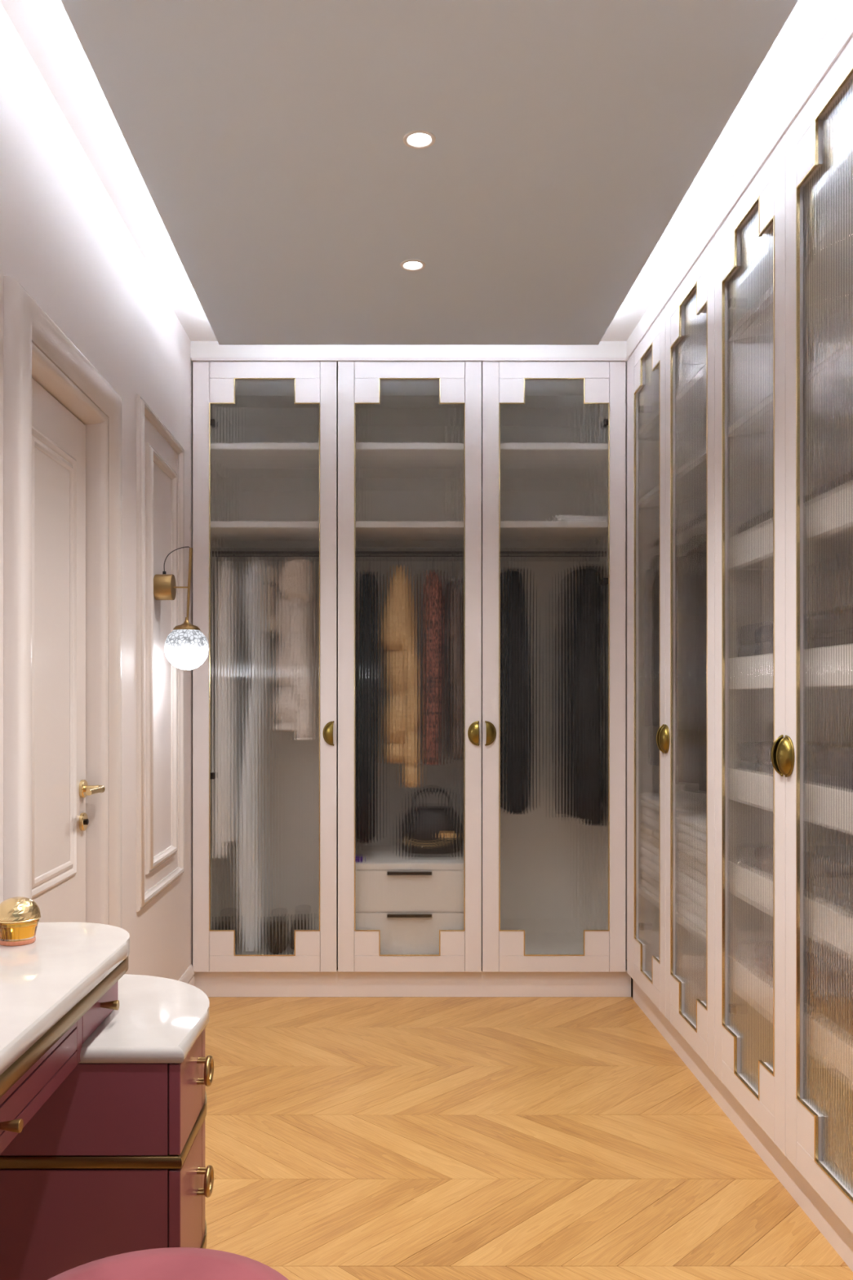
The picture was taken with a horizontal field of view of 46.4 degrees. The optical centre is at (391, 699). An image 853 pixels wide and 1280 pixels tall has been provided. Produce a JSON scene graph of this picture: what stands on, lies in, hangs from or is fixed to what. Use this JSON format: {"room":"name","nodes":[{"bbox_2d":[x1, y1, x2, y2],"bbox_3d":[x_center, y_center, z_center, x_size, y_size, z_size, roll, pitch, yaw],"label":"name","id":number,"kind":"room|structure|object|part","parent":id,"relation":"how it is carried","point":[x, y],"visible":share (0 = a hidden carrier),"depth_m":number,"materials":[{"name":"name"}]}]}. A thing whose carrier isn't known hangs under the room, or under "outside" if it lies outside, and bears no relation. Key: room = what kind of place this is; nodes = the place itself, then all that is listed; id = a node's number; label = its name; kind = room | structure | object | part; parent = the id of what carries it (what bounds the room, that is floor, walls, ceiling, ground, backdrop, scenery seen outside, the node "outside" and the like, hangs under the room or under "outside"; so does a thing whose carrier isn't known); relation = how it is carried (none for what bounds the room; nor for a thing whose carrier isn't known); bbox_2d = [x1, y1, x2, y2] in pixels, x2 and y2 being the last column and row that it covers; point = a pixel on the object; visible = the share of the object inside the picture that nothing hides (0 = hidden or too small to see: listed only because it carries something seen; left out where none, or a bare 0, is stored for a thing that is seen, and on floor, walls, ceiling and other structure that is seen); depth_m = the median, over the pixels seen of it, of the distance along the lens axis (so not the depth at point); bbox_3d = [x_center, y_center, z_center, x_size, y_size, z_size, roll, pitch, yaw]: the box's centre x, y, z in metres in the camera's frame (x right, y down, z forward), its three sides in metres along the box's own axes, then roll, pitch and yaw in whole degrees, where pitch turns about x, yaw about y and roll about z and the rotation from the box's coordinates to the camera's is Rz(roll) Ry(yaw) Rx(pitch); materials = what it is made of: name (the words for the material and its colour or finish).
{"room":"walk-in closet","nodes":[
{"label":"walk-in closet","id":0,"kind":"room"},
{"bbox_2d":[0,1,192,980],"bbox_3d":[-0.905,-0.124,1.865,0.150,2.712,5.730,0,0,0],"label":"wall","id":1,"kind":"structure","parent":0,"point":[64,238],"depth_m":3.07,"materials":[{"name":"white paint"}]},
{"bbox_2d":[3,275,121,928],"bbox_3d":[-0.860,0.163,2.537,0.140,2.138,0.819,0,0,0],"label":"door","id":2,"kind":"structure","parent":1,"relation":"in","point":[62,419],"depth_m":2.58,"materials":[{"name":"white wood"}]},
{"bbox_3d":[-0.863,-0.090,2.539,0.008,1.137,0.360,0,0,0],"label":"panel moulding","id":3,"kind":"part","parent":2,"relation":"part of","materials":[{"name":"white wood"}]},
{"bbox_3d":[-0.860,0.248,2.778,0.012,0.051,0.051,0,0,0],"label":"handle","id":4,"kind":"part","parent":2,"relation":"part of","materials":[{"name":"gold metal"}]},
{"bbox_3d":[-0.828,0.248,2.728,0.060,0.021,0.122,0,0,0],"label":"lever","id":5,"kind":"part","parent":2,"relation":"part of","materials":[{"name":"gold metal"}]},
{"bbox_2d":[136,393,184,911],"bbox_3d":[-0.820,-0.153,3.567,0.021,1.684,0.669,0,0,0],"label":"trim","id":6,"kind":"structure","parent":1,"relation":"attached to","point":[143,410],"depth_m":3.25,"materials":[{"name":"white wood"}]},
{"bbox_2d":[145,441,177,875],"bbox_3d":[-0.820,-0.141,3.567,0.021,1.459,0.429,0,0,0],"label":"trim","id":7,"kind":"structure","parent":1,"relation":"attached to","point":[152,456],"depth_m":3.37,"materials":[{"name":"white wood"}]},
{"bbox_2d":[153,546,208,670],"bbox_3d":[-0.738,-0.323,3.499,0.184,0.434,0.154,0,0,0],"label":"wall lamp","id":8,"kind":"object","parent":1,"relation":"attached to","point":[185,647],"visible":1,"depth_m":3.46,"materials":[{"name":"brushed brass"},{"name":"white patterned glass"},{"name":"black cord"}]},
{"bbox_3d":[-0.743,-0.396,3.500,0.059,0.006,0.006,0,0,0],"label":"arm","id":9,"kind":"part","parent":8,"relation":"part of","materials":[{"name":"gold metal"}]},
{"bbox_3d":[-0.722,-0.183,3.499,0.153,0.154,0.154,0,0,0],"label":"globe","id":10,"kind":"part","parent":8,"relation":"part of"},
{"bbox_3d":[-0.712,-0.399,3.500,0.023,0.272,0.012,0,0,0],"label":"rod","id":11,"kind":"part","parent":8,"relation":"part of","materials":[{"name":"gold metal"}]},
{"bbox_2d":[178,964,195,986],"bbox_3d":[-0.821,1.161,3.528,0.018,0.142,1.150,0,0,0],"label":"baseboard","id":12,"kind":"structure","parent":1,"relation":"attached to","point":[188,977],"depth_m":4.02,"materials":[{"name":"white wood"}]},
{"bbox_2d":[191,357,625,363],"bbox_3d":[0.069,-1.404,4.118,1.790,0.012,0.036,0,0,0],"label":"trim","id":13,"kind":"structure","parent":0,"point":[193,359],"depth_m":4.10,"materials":[{"name":"white paint"}]},
{"bbox_2d":[0,0,849,341],"bbox_3d":[0.360,-1.530,1.865,2.680,0.100,5.930,0,0,0],"label":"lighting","id":14,"kind":"structure","parent":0,"point":[45,28],"depth_m":2.63,"materials":[{"name":"white paint"}]},
{"bbox_2d":[60,0,798,345],"bbox_3d":[0.065,-1.386,1.567,1.460,0.036,4.535,0,0,0],"label":"ceiling panel","id":15,"kind":"object","parent":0,"point":[264,138],"visible":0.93,"depth_m":2.43,"materials":[{"name":"grey paint"}]},
{"bbox_2d":[400,259,425,271],"bbox_3d":[0.066,-1.374,3.130,0.080,0.020,0.080,0,0,0],"label":"recessed light","id":16,"kind":"object","parent":15,"relation":"attached to","point":[409,264],"visible":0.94,"depth_m":3.14,"materials":[{"name":"white paint"}]},
{"bbox_2d":[403,129,435,149],"bbox_3d":[0.067,-1.374,2.428,0.080,0.020,0.080,0,0,0],"label":"recessed light","id":17,"kind":"object","parent":15,"relation":"attached to","point":[418,139],"visible":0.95,"depth_m":2.44,"materials":[{"name":"white paint"}]},
{"bbox_2d":[191,0,852,403],"bbox_3d":[0.385,-1.445,3.319,2.430,0.070,2.822,0,0,0],"label":"cornice","id":18,"kind":"structure","parent":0,"point":[844,22],"depth_m":4.11,"materials":[{"name":"white paint"}]},
{"bbox_2d":[625,25,852,361],"bbox_3d":[0.980,-1.402,3.006,0.036,0.016,2.187,0,0,0],"label":"trim","id":19,"kind":"structure","parent":18,"relation":"attached to","point":[849,35],"depth_m":2.62,"materials":[{"name":"white paint"}]},
{"bbox_2d":[204,959,852,1279],"bbox_3d":[0.360,1.272,1.865,2.680,0.080,5.930,0,0,0],"label":"floor","id":20,"kind":"structure","parent":0,"point":[347,1138],"depth_m":2.69,"materials":[{"name":"brown wood"}]},
{"bbox_2d":[0,921,213,1279],"bbox_3d":[-0.577,0.832,1.272,0.502,0.800,1.643,0,0,0],"label":"table","id":21,"kind":"object","parent":20,"relation":"on","point":[105,1070],"visible":0.98,"depth_m":1.65,"materials":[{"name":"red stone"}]},
{"bbox_3d":[-0.500,0.556,1.300,0.030,0.018,0.018,0,0,0],"label":"knob","id":22,"kind":"part","parent":21,"relation":"part of","materials":[{"name":"gold metal"}]},
{"bbox_2d":[0,896,40,946],"bbox_3d":[-0.668,0.392,1.775,0.080,0.079,0.080,0,0,0],"label":"jar","id":23,"kind":"object","parent":21,"relation":"on","point":[20,916],"visible":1,"depth_m":1.75,"materials":[{"name":"gold glass"}]},
{"bbox_3d":[-0.668,0.407,1.775,0.075,0.032,0.075,0,0,0],"label":"glass","id":24,"kind":"part","parent":23,"relation":"part of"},
{"bbox_3d":[-0.525,0.533,1.766,0.020,0.082,0.214,0,0,0],"label":"drawer","id":25,"kind":"part","parent":21,"relation":"part of","materials":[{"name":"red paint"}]},
{"bbox_3d":[-0.500,0.540,1.762,0.030,0.018,0.018,0,0,0],"label":"knob","id":26,"kind":"part","parent":21,"relation":"part of","materials":[{"name":"gold metal"}]},
{"bbox_3d":[-0.361,0.893,1.746,0.020,0.223,0.188,0,0,0],"label":"drawer","id":27,"kind":"part","parent":21,"relation":"part of","materials":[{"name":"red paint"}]},
{"bbox_3d":[-0.361,0.680,1.746,0.020,0.150,0.188,0,0,0],"label":"drawer","id":28,"kind":"part","parent":21,"relation":"part of","materials":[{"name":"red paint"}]},
{"bbox_3d":[-0.339,0.870,1.800,0.026,0.053,0.053,0,0,0],"label":"ring pull","id":29,"kind":"part","parent":21,"relation":"part of","materials":[{"name":"gold metal"}]},
{"bbox_3d":[-0.339,0.670,1.800,0.026,0.053,0.053,0,0,0],"label":"ring pull","id":30,"kind":"part","parent":21,"relation":"part of","materials":[{"name":"gold metal"}]},
{"bbox_2d":[47,1247,288,1279],"bbox_3d":[-0.292,0.989,1.175,0.437,0.486,0.437,0,0,0],"label":"stool","id":31,"kind":"object","parent":20,"relation":"on","point":[165,1263],"visible":1,"depth_m":1.31,"materials":[{"name":"fabric"}]},
{"bbox_2d":[192,361,337,996],"bbox_3d":[-0.522,-0.082,4.392,0.599,2.627,0.628,0,0,0],"label":"wardrobe","id":32,"kind":"object","parent":20,"relation":"on","point":[265,433],"visible":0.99,"depth_m":4.12,"materials":[{"name":"clear glass"}]},
{"bbox_3d":[-0.525,1.089,4.116,0.456,0.067,0.020,0,0,0],"label":"rail","id":33,"kind":"part","parent":32,"relation":"part of","materials":[{"name":"white paint"}]},
{"bbox_3d":[-0.525,-1.361,4.116,0.456,0.067,0.020,0,0,0],"label":"rail","id":34,"kind":"part","parent":32,"relation":"part of","materials":[{"name":"white paint"}]},
{"bbox_3d":[-0.525,-0.137,4.123,0.465,2.391,0.005,0,0,0],"label":"glass pane","id":35,"kind":"part","parent":32,"relation":"part of","materials":[{"name":"clear glass"}]},
{"bbox_3d":[-0.261,0.138,4.093,0.048,0.104,0.030,0,0,0],"label":"handle","id":36,"kind":"part","parent":32,"relation":"part of","materials":[{"name":"gold metal"}]},
{"bbox_3d":[-0.238,-0.137,4.420,0.017,2.517,0.572,0,0,0],"label":"panel","id":37,"kind":"part","parent":32,"relation":"part of","materials":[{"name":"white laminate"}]},
{"bbox_2d":[337,361,482,996],"bbox_3d":[0.076,-0.082,4.392,0.597,2.627,0.628,0,0,0],"label":"wardrobe","id":38,"kind":"object","parent":20,"relation":"on","point":[410,433],"visible":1,"depth_m":4.12,"materials":[{"name":"clear glass"}]},
{"bbox_3d":[0.073,1.089,4.116,0.455,0.067,0.020,0,0,0],"label":"rail","id":39,"kind":"part","parent":38,"relation":"part of","materials":[{"name":"white paint"}]},
{"bbox_3d":[0.073,-1.361,4.116,0.455,0.067,0.020,0,0,0],"label":"rail","id":40,"kind":"part","parent":38,"relation":"part of","materials":[{"name":"white paint"}]},
{"bbox_3d":[0.073,-0.137,4.123,0.464,2.391,0.005,0,0,0],"label":"glass pane","id":41,"kind":"part","parent":38,"relation":"part of","materials":[{"name":"clear glass"}]},
{"bbox_3d":[0.337,0.138,4.093,0.048,0.104,0.030,0,0,0],"label":"handle","id":42,"kind":"part","parent":38,"relation":"part of","materials":[{"name":"gold metal"}]},
{"bbox_2d":[481,361,631,996],"bbox_3d":[0.684,-0.082,4.392,0.618,2.627,0.628,0,0,0],"label":"wardrobe","id":43,"kind":"object","parent":20,"relation":"on","point":[553,433],"visible":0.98,"depth_m":4.12,"materials":[{"name":"clear glass"}]},
{"bbox_3d":[0.384,-0.137,4.420,0.017,2.517,0.572,0,0,0],"label":"panel","id":44,"kind":"part","parent":43,"relation":"part of","materials":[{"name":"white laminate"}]},
{"bbox_3d":[0.407,0.138,4.093,0.048,0.104,0.030,0,0,0],"label":"handle","id":45,"kind":"part","parent":43,"relation":"part of","materials":[{"name":"gold metal"}]},
{"bbox_3d":[0.670,1.089,4.116,0.454,0.067,0.020,0,0,0],"label":"rail","id":46,"kind":"part","parent":43,"relation":"part of","materials":[{"name":"white paint"}]},
{"bbox_3d":[0.670,-1.361,4.116,0.454,0.067,0.020,0,0,0],"label":"rail","id":47,"kind":"part","parent":43,"relation":"part of","materials":[{"name":"white paint"}]},
{"bbox_3d":[0.670,-0.137,4.123,0.463,2.391,0.005,0,0,0],"label":"glass pane","id":48,"kind":"part","parent":43,"relation":"part of","materials":[{"name":"clear glass"}]},
{"bbox_2d":[626,235,723,1110],"bbox_3d":[1.254,-0.082,3.542,0.628,2.627,1.116,0,0,0],"label":"wardrobe","id":49,"kind":"object","parent":20,"relation":"on","point":[671,371],"visible":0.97,"depth_m":3.44,"materials":[{"name":"clear glass"}]},
{"bbox_3d":[0.978,1.089,3.783,0.020,0.067,0.380,0,0,0],"label":"rail","id":50,"kind":"part","parent":49,"relation":"part of","materials":[{"name":"white paint"}]},
{"bbox_3d":[0.978,-1.361,3.783,0.020,0.067,0.380,0,0,0],"label":"rail","id":51,"kind":"part","parent":49,"relation":"part of","materials":[{"name":"white paint"}]},
{"bbox_3d":[0.985,-0.137,3.783,0.005,2.391,0.390,0,0,0],"label":"glass pane","id":52,"kind":"part","parent":49,"relation":"part of","materials":[{"name":"clear glass"}]},
{"bbox_3d":[0.955,0.138,3.557,0.030,0.104,0.048,0,0,0],"label":"handle","id":53,"kind":"part","parent":49,"relation":"part of","materials":[{"name":"gold metal"}]},
{"bbox_3d":[0.955,0.138,3.489,0.030,0.104,0.048,0,0,0],"label":"handle","id":54,"kind":"part","parent":49,"relation":"part of","materials":[{"name":"gold metal"}]},
{"bbox_3d":[0.978,1.089,3.254,0.020,0.067,0.398,0,0,0],"label":"rail","id":55,"kind":"part","parent":49,"relation":"part of","materials":[{"name":"white paint"}]},
{"bbox_3d":[0.978,-1.361,3.254,0.020,0.067,0.398,0,0,0],"label":"rail","id":56,"kind":"part","parent":49,"relation":"part of","materials":[{"name":"white paint"}]},
{"bbox_3d":[0.985,-0.137,3.254,0.005,2.391,0.408,0,0,0],"label":"glass pane","id":57,"kind":"part","parent":49,"relation":"part of","materials":[{"name":"clear glass"}]},
{"bbox_2d":[715,36,852,1271],"bbox_3d":[1.254,-0.082,2.447,0.628,2.627,1.074,0,0,0],"label":"wardrobe","id":58,"kind":"object","parent":20,"relation":"on","point":[784,252],"visible":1,"depth_m":2.42,"materials":[{"name":"clear glass"}]},
{"bbox_3d":[0.978,1.089,2.717,0.020,0.067,0.395,0,0,0],"label":"rail","id":59,"kind":"part","parent":58,"relation":"part of","materials":[{"name":"white paint"}]},
{"bbox_3d":[0.978,-1.361,2.717,0.020,0.067,0.395,0,0,0],"label":"rail","id":60,"kind":"part","parent":58,"relation":"part of","materials":[{"name":"white paint"}]},
{"bbox_3d":[0.985,-0.137,2.717,0.005,2.391,0.405,0,0,0],"label":"glass pane","id":61,"kind":"part","parent":58,"relation":"part of","materials":[{"name":"clear glass"}]},
{"bbox_3d":[0.955,0.138,2.483,0.030,0.104,0.048,0,0,0],"label":"handle","id":62,"kind":"part","parent":58,"relation":"part of","materials":[{"name":"gold metal"}]},
{"bbox_3d":[0.955,0.138,2.415,0.030,0.104,0.048,0,0,0],"label":"handle","id":63,"kind":"part","parent":58,"relation":"part of","materials":[{"name":"gold metal"}]},
{"bbox_3d":[0.978,1.089,2.180,0.020,0.067,0.398,0,0,0],"label":"rail","id":64,"kind":"part","parent":58,"relation":"part of","materials":[{"name":"white paint"}]},
{"bbox_3d":[0.978,-1.361,2.180,0.020,0.067,0.398,0,0,0],"label":"rail","id":65,"kind":"part","parent":58,"relation":"part of","materials":[{"name":"white paint"}]},
{"bbox_3d":[0.985,-0.137,2.180,0.005,2.391,0.408,0,0,0],"label":"glass pane","id":66,"kind":"part","parent":58,"relation":"part of","materials":[{"name":"clear glass"}]},
{"bbox_2d":[626,403,626,959],"bbox_3d":[0.360,-0.124,4.780,2.680,2.712,0.100,0,0,0],"label":"wall","id":67,"kind":"structure","parent":0,"point":[626,403],"depth_m":4.73,"materials":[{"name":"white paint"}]}
]}

